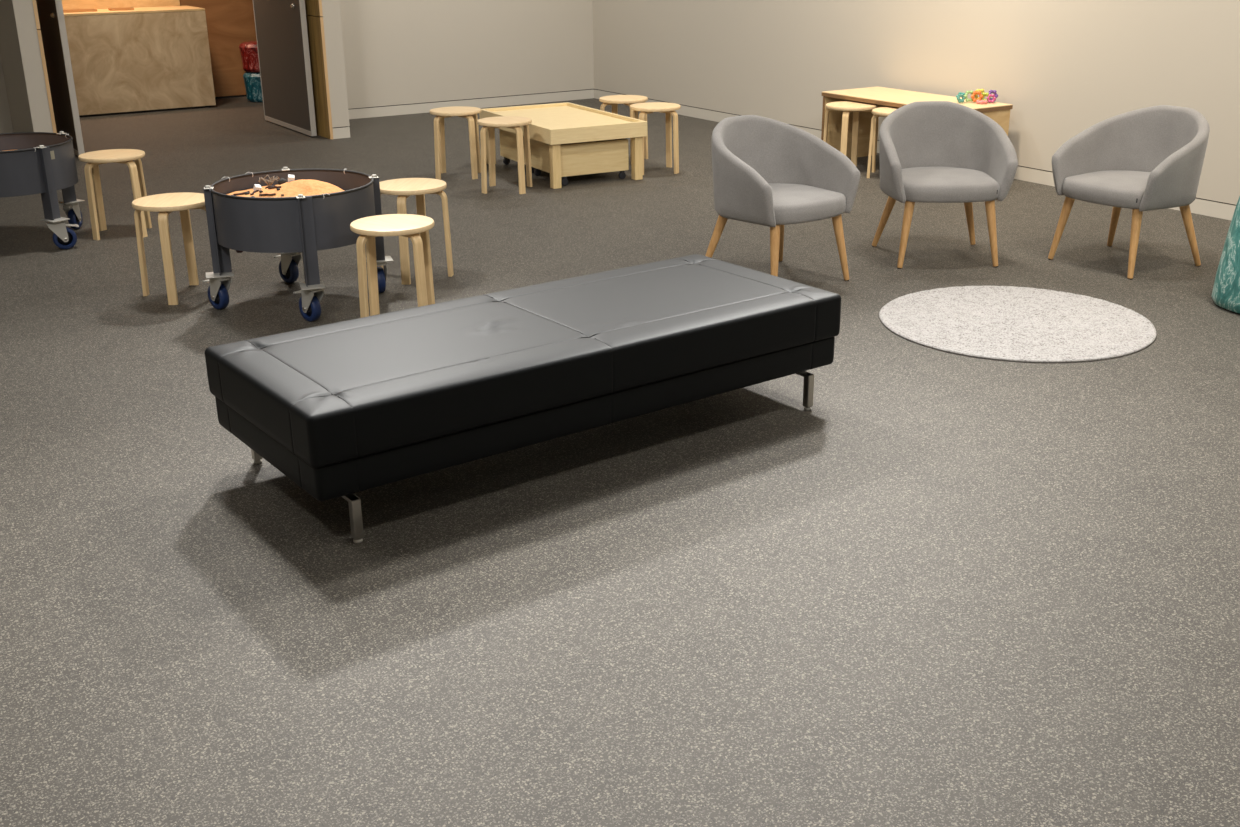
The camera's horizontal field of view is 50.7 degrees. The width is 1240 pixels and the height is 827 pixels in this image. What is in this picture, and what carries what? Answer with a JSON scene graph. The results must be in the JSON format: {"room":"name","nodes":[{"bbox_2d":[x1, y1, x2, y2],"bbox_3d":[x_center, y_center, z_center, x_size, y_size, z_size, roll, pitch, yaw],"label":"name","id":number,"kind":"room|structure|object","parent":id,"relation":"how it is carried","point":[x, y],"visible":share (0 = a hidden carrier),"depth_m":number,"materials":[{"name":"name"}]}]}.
{"room":"children's playroom","nodes":[
{"label":"children's playroom","id":0,"kind":"room"},
{"bbox_2d":[0,55,13,132],"bbox_3d":[-7.043,-3.373,8.564,5.138,3.700,0.161,-13,24,-30],"label":"wall","id":1,"kind":"structure","parent":0,"point":[6,126],"depth_m":10.29,"materials":[{"name":"beige paint"}]},
{"bbox_2d":[0,0,52,132],"bbox_3d":[-4.532,-3.729,9.447,0.130,3.700,1.210,-13,24,-30],"label":"wall","id":2,"kind":"structure","parent":0,"point":[20,53],"depth_m":9.46,"materials":[{"name":"beige paint"}]},
{"bbox_2d":[32,0,56,132],"bbox_3d":[-4.139,-3.005,9.211,0.024,2.500,0.008,-13,24,-29],"label":"trim","id":3,"kind":"structure","parent":2,"relation":"attached to","point":[33,1],"depth_m":9.40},
{"bbox_2d":[36,0,84,155],"bbox_3d":[-4.404,-3.212,9.970,0.069,2.356,1.193,-13,24,-30],"label":"door","id":4,"kind":"structure","parent":2,"relation":"in","point":[50,12],"depth_m":9.90,"materials":[{"name":"grey"}]},
{"bbox_2d":[180,0,256,96],"bbox_3d":[-5.079,-4.317,12.377,6.000,2.730,0.140,-13,24,-30],"label":"wall","id":5,"kind":"structure","parent":0,"point":[230,23],"depth_m":13.24,"materials":[{"name":"brown wood"}]},
{"bbox_2d":[215,95,245,98],"bbox_3d":[-5.068,-3.030,12.861,6.000,0.020,0.110,-13,24,-30],"label":"baseboard","id":6,"kind":"structure","parent":5,"relation":"attached to","point":[234,95],"depth_m":13.42,"materials":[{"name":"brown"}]},
{"bbox_2d":[306,0,349,127],"bbox_3d":[-2.619,-4.208,10.546,0.150,3.608,1.210,-13,24,-30],"label":"wall","id":7,"kind":"structure","parent":0,"point":[331,16],"depth_m":10.52,"materials":[{"name":"beige paint"}]},
{"bbox_2d":[253,0,316,135],"bbox_3d":[-2.859,-3.555,10.848,0.069,2.356,1.233,-13,24,-30],"label":"door","id":8,"kind":"structure","parent":7,"relation":"in","point":[280,25],"depth_m":10.98,"materials":[{"name":"grey"}]},
{"bbox_2d":[305,0,332,138],"bbox_3d":[-2.564,-3.519,10.547,0.022,2.500,0.748,-13,24,-30],"label":"trim","id":9,"kind":"structure","parent":7,"relation":"attached to","point":[311,6],"depth_m":10.62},
{"bbox_2d":[333,127,349,138],"bbox_3d":[-2.598,-2.469,11.189,0.148,0.086,1.199,-13,24,-30],"label":"baseboard","id":10,"kind":"structure","parent":7,"relation":"attached to","point":[343,132],"depth_m":10.71,"materials":[{"name":"beige paint"}]},
{"bbox_2d":[339,0,593,108],"bbox_3d":[-1.492,-4.680,11.783,3.165,3.608,0.160,-13,24,-30],"label":"wall","id":11,"kind":"structure","parent":0,"point":[397,52],"depth_m":12.17,"materials":[{"name":"beige paint"}]},
{"bbox_2d":[348,89,593,118],"bbox_3d":[-1.556,-2.922,12.376,2.965,0.086,0.149,-13,24,-30],"label":"baseboard","id":12,"kind":"structure","parent":11,"relation":"attached to","point":[582,94],"depth_m":12.41,"materials":[{"name":"beige paint"}]},
{"bbox_2d":[0,96,1239,826],"bbox_3d":[-1.209,-0.159,5.234,11.100,0.120,18.400,-13,24,-30],"label":"floor","id":13,"kind":"structure","parent":0,"point":[945,589],"depth_m":3.55,"materials":[{"name":"carpet"}]},
{"bbox_2d":[0,131,84,248],"bbox_3d":[-3.317,-1.210,7.142,0.730,0.561,0.713,-4,21,-10],"label":"cart","id":14,"kind":"object","parent":13,"relation":"on","point":[44,163],"visible":1,"depth_m":6.98,"materials":[{"name":"paint"}]},
{"bbox_2d":[78,149,151,239],"bbox_3d":[-2.820,-1.231,7.344,0.350,0.450,0.350,-4,21,-9],"label":"round stool","id":15,"kind":"object","parent":13,"relation":"on","point":[124,156],"visible":0.99,"depth_m":7.25,"materials":[{"name":"brown wood"}]},
{"bbox_2d":[62,0,215,116],"bbox_3d":[-4.906,-3.706,12.193,1.895,1.750,0.672,-13,24,-30],"label":"counter","id":16,"kind":"object","parent":13,"relation":"on","point":[154,56],"depth_m":12.24,"materials":[{"name":"brown wood"}]},
{"bbox_2d":[63,9,96,12],"bbox_3d":[-5.010,-3.702,12.033,0.368,0.018,0.128,-13,24,-30],"label":"wooden tray","id":17,"kind":"object","parent":16,"relation":"on","point":[73,10],"visible":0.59,"depth_m":12.02,"materials":[{"name":"brown wood"}]},
{"bbox_2d":[108,7,133,10],"bbox_3d":[-4.662,-3.781,12.236,0.208,0.018,0.128,-13,24,-30],"label":"wooden tray","id":18,"kind":"object","parent":16,"relation":"on","point":[125,8],"visible":1,"depth_m":12.19,"materials":[{"name":"brown wood"}]},
{"bbox_2d":[64,6,204,16],"bbox_3d":[-4.896,-3.730,12.166,1.895,0.022,0.632,-13,24,-30],"label":"countertop","id":19,"kind":"structure","parent":16,"relation":"on","point":[162,9],"depth_m":12.18,"materials":[{"name":"brown wood"}]},
{"bbox_2d":[132,192,205,304],"bbox_3d":[-2.056,-0.772,6.089,0.350,0.450,0.350,10,23,25],"label":"round stool","id":20,"kind":"object","parent":13,"relation":"on","point":[165,204],"visible":0.88,"depth_m":6.00,"materials":[{"name":"brown wood"}]},
{"bbox_2d":[243,72,262,101],"bbox_3d":[-3.573,-3.281,13.106,0.367,0.290,0.367,-1,20,0],"label":"stool","id":21,"kind":"object","parent":13,"relation":"on","point":[252,80],"visible":0.38,"depth_m":12.96,"materials":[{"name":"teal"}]},
{"bbox_2d":[239,41,259,71],"bbox_3d":[-3.576,-3.548,13.006,0.388,0.280,0.388,-1,20,0],"label":"stool","id":22,"kind":"object","parent":21,"relation":"on","point":[248,50],"visible":0.58,"depth_m":12.85,"materials":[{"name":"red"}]},
{"bbox_2d":[202,167,392,320],"bbox_3d":[-1.457,-0.779,5.930,0.726,0.561,0.728,9,22,24],"label":"cart","id":23,"kind":"object","parent":13,"relation":"on","point":[290,227],"visible":0.9,"depth_m":5.65,"materials":[{"name":"paint"}]},
{"bbox_2d":[226,179,343,196],"bbox_3d":[-1.456,-0.936,5.861,0.691,0.214,0.691,-1,20,0],"label":"sand","id":24,"kind":"object","parent":23,"relation":"on","point":[307,187],"visible":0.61,"depth_m":5.78,"materials":[{"name":"beige sand"}]},
{"bbox_2d":[253,184,261,190],"bbox_3d":[-1.622,-1.006,5.855,0.034,0.039,0.035,-14,24,-32],"label":"block","id":25,"kind":"object","parent":24,"relation":"on","point":[256,186],"visible":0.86,"depth_m":5.85,"materials":[{"name":"white plastic"}]},
{"bbox_2d":[259,193,275,195],"bbox_3d":[-1.548,-0.960,5.746,0.084,0.018,0.018,6,22,18],"label":"twig","id":26,"kind":"object","parent":24,"relation":"on","point":[273,193],"visible":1,"depth_m":5.74,"materials":[{"name":"brown wood"}]},
{"bbox_2d":[258,175,279,185],"bbox_3d":[-1.599,-1.056,5.965,0.101,0.055,0.083,-1,20,0],"label":"clump","id":27,"kind":"object","parent":24,"relation":"on","point":[270,182],"visible":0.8,"depth_m":5.96,"materials":[{"name":"brown"}]},
{"bbox_2d":[278,178,286,184],"bbox_3d":[-1.527,-1.048,5.926,0.041,0.037,0.042,-1,20,0],"label":"pebble","id":28,"kind":"object","parent":24,"relation":"in","point":[282,180],"visible":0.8,"depth_m":5.91,"materials":[{"name":"grey stone"}]},
{"bbox_2d":[288,175,294,181],"bbox_3d":[-1.478,-1.054,5.881,0.032,0.037,0.034,-7,21,-16],"label":"block","id":29,"kind":"object","parent":24,"relation":"on","point":[290,177],"visible":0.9,"depth_m":5.87,"materials":[{"name":"white plastic"}]},
{"bbox_2d":[350,214,434,317],"bbox_3d":[-0.954,-0.592,5.572,0.350,0.450,0.350,5,21,15],"label":"round stool","id":30,"kind":"object","parent":13,"relation":"on","point":[406,225],"visible":0.97,"depth_m":5.47,"materials":[{"name":"brown wood"}]},
{"bbox_2d":[378,178,453,284],"bbox_3d":[-1.010,-0.896,6.390,0.349,0.450,0.349,14,25,33],"label":"round stool","id":31,"kind":"object","parent":13,"relation":"on","point":[404,188],"visible":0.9,"depth_m":6.29,"materials":[{"name":"brown wood"}]},
{"bbox_2d":[430,106,480,179],"bbox_3d":[-1.115,-1.854,8.968,0.349,0.450,0.349,5,21,16],"label":"round stool","id":32,"kind":"object","parent":13,"relation":"on","point":[441,113],"visible":1,"depth_m":8.88,"materials":[{"name":"brown wood"}]},
{"bbox_2d":[477,116,531,193],"bbox_3d":[-0.738,-1.672,8.469,0.350,0.450,0.350,4,21,12],"label":"round stool","id":33,"kind":"object","parent":13,"relation":"on","point":[513,122],"visible":1,"depth_m":8.39,"materials":[{"name":"brown wood"}]},
{"bbox_2d":[499,129,534,172],"bbox_3d":[-0.529,-1.900,9.336,0.510,0.268,0.474,-11,23,-26],"label":"storage bin","id":34,"kind":"object","parent":13,"relation":"on","point":[508,144],"visible":0.27,"depth_m":9.28,"materials":[{"name":"brown wood"}]},
{"bbox_2d":[205,254,840,542],"bbox_3d":[-0.253,-0.127,4.338,1.975,0.424,0.790,-15,25,-34],"label":"bench","id":35,"kind":"object","parent":13,"relation":"on","point":[343,409],"visible":1,"depth_m":3.98,"materials":[{"name":"black leather"}]},
{"bbox_2d":[479,102,646,188],"bbox_3d":[-0.412,-1.880,9.107,0.710,0.388,1.202,-11,23,-26],"label":"table","id":36,"kind":"object","parent":13,"relation":"on","point":[554,124],"visible":0.87,"depth_m":8.76,"materials":[{"name":"brown wood"}]},
{"bbox_2d":[530,138,628,185],"bbox_3d":[-0.278,-1.737,8.892,0.510,0.268,0.474,-11,23,-26],"label":"storage bin","id":37,"kind":"object","parent":13,"relation":"on","point":[592,157],"visible":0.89,"depth_m":8.72,"materials":[{"name":"brown wood"}]},
{"bbox_2d":[599,95,647,158],"bbox_3d":[0.028,-2.061,9.492,0.350,0.450,0.350,6,21,18],"label":"round stool","id":38,"kind":"object","parent":13,"relation":"on","point":[614,100],"visible":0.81,"depth_m":9.37,"materials":[{"name":"brown wood"}]},
{"bbox_2d":[630,102,680,174],"bbox_3d":[0.244,-1.906,9.070,0.349,0.450,0.350,-5,21,-12],"label":"round stool","id":39,"kind":"object","parent":13,"relation":"on","point":[669,109],"visible":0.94,"depth_m":8.99,"materials":[{"name":"brown wood"}]},
{"bbox_2d":[705,115,859,280],"bbox_3d":[0.739,-1.004,6.211,0.636,0.746,0.601,-15,25,-34],"label":"armchair","id":40,"kind":"object","parent":13,"relation":"on","point":[775,174],"visible":0.98,"depth_m":6.19,"materials":[{"name":"grey fabric"}]},
{"bbox_2d":[768,183,845,224],"bbox_3d":[0.757,-1.004,6.185,0.503,0.100,0.540,-15,25,-34],"label":"seat cushion","id":41,"kind":"object","parent":40,"relation":"on","point":[791,203],"depth_m":6.02,"materials":[{"name":"grey fabric"}]},
{"bbox_2d":[823,101,877,171],"bbox_3d":[1.583,-1.900,9.013,0.350,0.450,0.350,-4,21,-10],"label":"round stool","id":42,"kind":"object","parent":13,"relation":"on","point":[847,107],"visible":0.84,"depth_m":8.94,"materials":[{"name":"brown wood"}]},
{"bbox_2d":[867,107,898,177],"bbox_3d":[1.845,-1.793,8.719,0.349,0.450,0.349,18,27,41],"label":"round stool","id":43,"kind":"object","parent":13,"relation":"on","point":[882,111],"visible":0.34,"depth_m":8.69,"materials":[{"name":"brown wood"}]},
{"bbox_2d":[821,86,1012,157],"bbox_3d":[1.996,-1.917,8.987,0.530,0.492,1.280,-13,24,-30],"label":"desk","id":44,"kind":"object","parent":13,"relation":"on","point":[881,96],"visible":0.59,"depth_m":9.20,"materials":[{"name":"brown wood"}]},
{"bbox_2d":[957,94,964,102],"bbox_3d":[2.238,-2.068,8.592,0.061,0.055,0.028,-9,22,-21],"label":"ring","id":45,"kind":"object","parent":44,"relation":"on","point":[959,95],"visible":1,"depth_m":8.59,"materials":[{"name":"teal plastic"}]},
{"bbox_2d":[964,90,973,101],"bbox_3d":[2.301,-2.088,8.613,0.081,0.073,0.032,-5,21,-11],"label":"ring","id":46,"kind":"object","parent":44,"relation":"on","point":[971,91],"visible":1,"depth_m":8.60,"materials":[{"name":"green"}]},
{"bbox_2d":[971,91,982,101],"bbox_3d":[2.343,-2.080,8.591,0.080,0.072,0.034,1,20,5],"label":"ring","id":47,"kind":"object","parent":44,"relation":"on","point":[974,92],"visible":1,"depth_m":8.58,"materials":[{"name":"orange plastic"}]},
{"bbox_2d":[975,89,985,98],"bbox_3d":[2.373,-2.100,8.628,0.088,0.079,0.036,-6,21,-13],"label":"ring","id":48,"kind":"object","parent":44,"relation":"on","point":[981,90],"visible":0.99,"depth_m":8.62,"materials":[{"name":"yellow plastic"}]},
{"bbox_2d":[976,100,987,103],"bbox_3d":[2.368,-2.039,8.566,0.080,0.020,0.071,-7,21,-16],"label":"ring","id":49,"kind":"object","parent":44,"relation":"on","point":[977,101],"visible":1,"depth_m":8.54,"materials":[{"name":"pink plastic"}]},
{"bbox_2d":[981,92,990,100],"bbox_3d":[2.398,-2.076,8.595,0.068,0.062,0.032,8,22,21],"label":"ring","id":50,"kind":"object","parent":44,"relation":"on","point":[983,93],"visible":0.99,"depth_m":8.59,"materials":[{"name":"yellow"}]},
{"bbox_2d":[986,94,995,102],"bbox_3d":[2.433,-2.065,8.578,0.061,0.055,0.031,3,21,11],"label":"ring","id":51,"kind":"object","parent":44,"relation":"on","point":[989,95],"visible":1,"depth_m":8.57,"materials":[{"name":"pink plastic"}]},
{"bbox_2d":[989,90,997,101],"bbox_3d":[2.451,-2.092,8.616,0.082,0.077,0.034,-7,21,-16],"label":"ring","id":52,"kind":"object","parent":44,"relation":"on","point":[990,91],"visible":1,"depth_m":8.61,"materials":[{"name":"purple plastic"}]},
{"bbox_2d":[872,101,1017,268],"bbox_3d":[1.615,-1.162,6.609,0.636,0.746,0.601,-1,20,-1],"label":"armchair","id":53,"kind":"object","parent":13,"relation":"on","point":[930,151],"visible":1,"depth_m":6.62,"materials":[{"name":"grey fabric"}]},
{"bbox_2d":[902,167,999,202],"bbox_3d":[1.616,-1.159,6.578,0.503,0.100,0.540,-1,20,-1],"label":"seat cushion","id":54,"kind":"object","parent":53,"relation":"on","point":[919,184],"depth_m":6.37,"materials":[{"name":"grey fabric"}]},
{"bbox_2d":[879,286,1156,362],"bbox_3d":[1.687,-0.399,5.604,1.137,0.012,1.137,5,21,14],"label":"round rug","id":55,"kind":"object","parent":13,"relation":"on","point":[1003,323],"visible":1,"depth_m":5.53,"materials":[{"name":"white carpet"}]},
{"bbox_2d":[1048,105,1209,278],"bbox_3d":[2.523,-1.110,6.444,0.601,0.746,0.636,-13,24,-30],"label":"armchair","id":56,"kind":"object","parent":13,"relation":"on","point":[1148,158],"visible":1,"depth_m":6.46,"materials":[{"name":"grey fabric"}]},
{"bbox_2d":[1062,170,1150,208],"bbox_3d":[2.497,-1.112,6.426,0.540,0.100,0.503,-13,24,-30],"label":"seat cushion","id":57,"kind":"object","parent":56,"relation":"on","point":[1129,189],"depth_m":6.31,"materials":[{"name":"grey fabric"}]},
{"bbox_2d":[1212,196,1239,313],"bbox_3d":[2.863,-0.708,5.686,0.471,0.510,0.470,-1,20,0],"label":"stool","id":58,"kind":"object","parent":13,"relation":"on","point":[1226,288],"visible":1,"depth_m":5.68,"materials":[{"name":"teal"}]},
{"bbox_2d":[592,0,1239,204],"bbox_3d":[3.970,-2.662,6.200,0.202,3.608,15.700,-13,24,-30],"label":"wall","id":59,"kind":"structure","parent":0,"point":[1065,68],"depth_m":8.93,"materials":[{"name":"beige paint"}]},
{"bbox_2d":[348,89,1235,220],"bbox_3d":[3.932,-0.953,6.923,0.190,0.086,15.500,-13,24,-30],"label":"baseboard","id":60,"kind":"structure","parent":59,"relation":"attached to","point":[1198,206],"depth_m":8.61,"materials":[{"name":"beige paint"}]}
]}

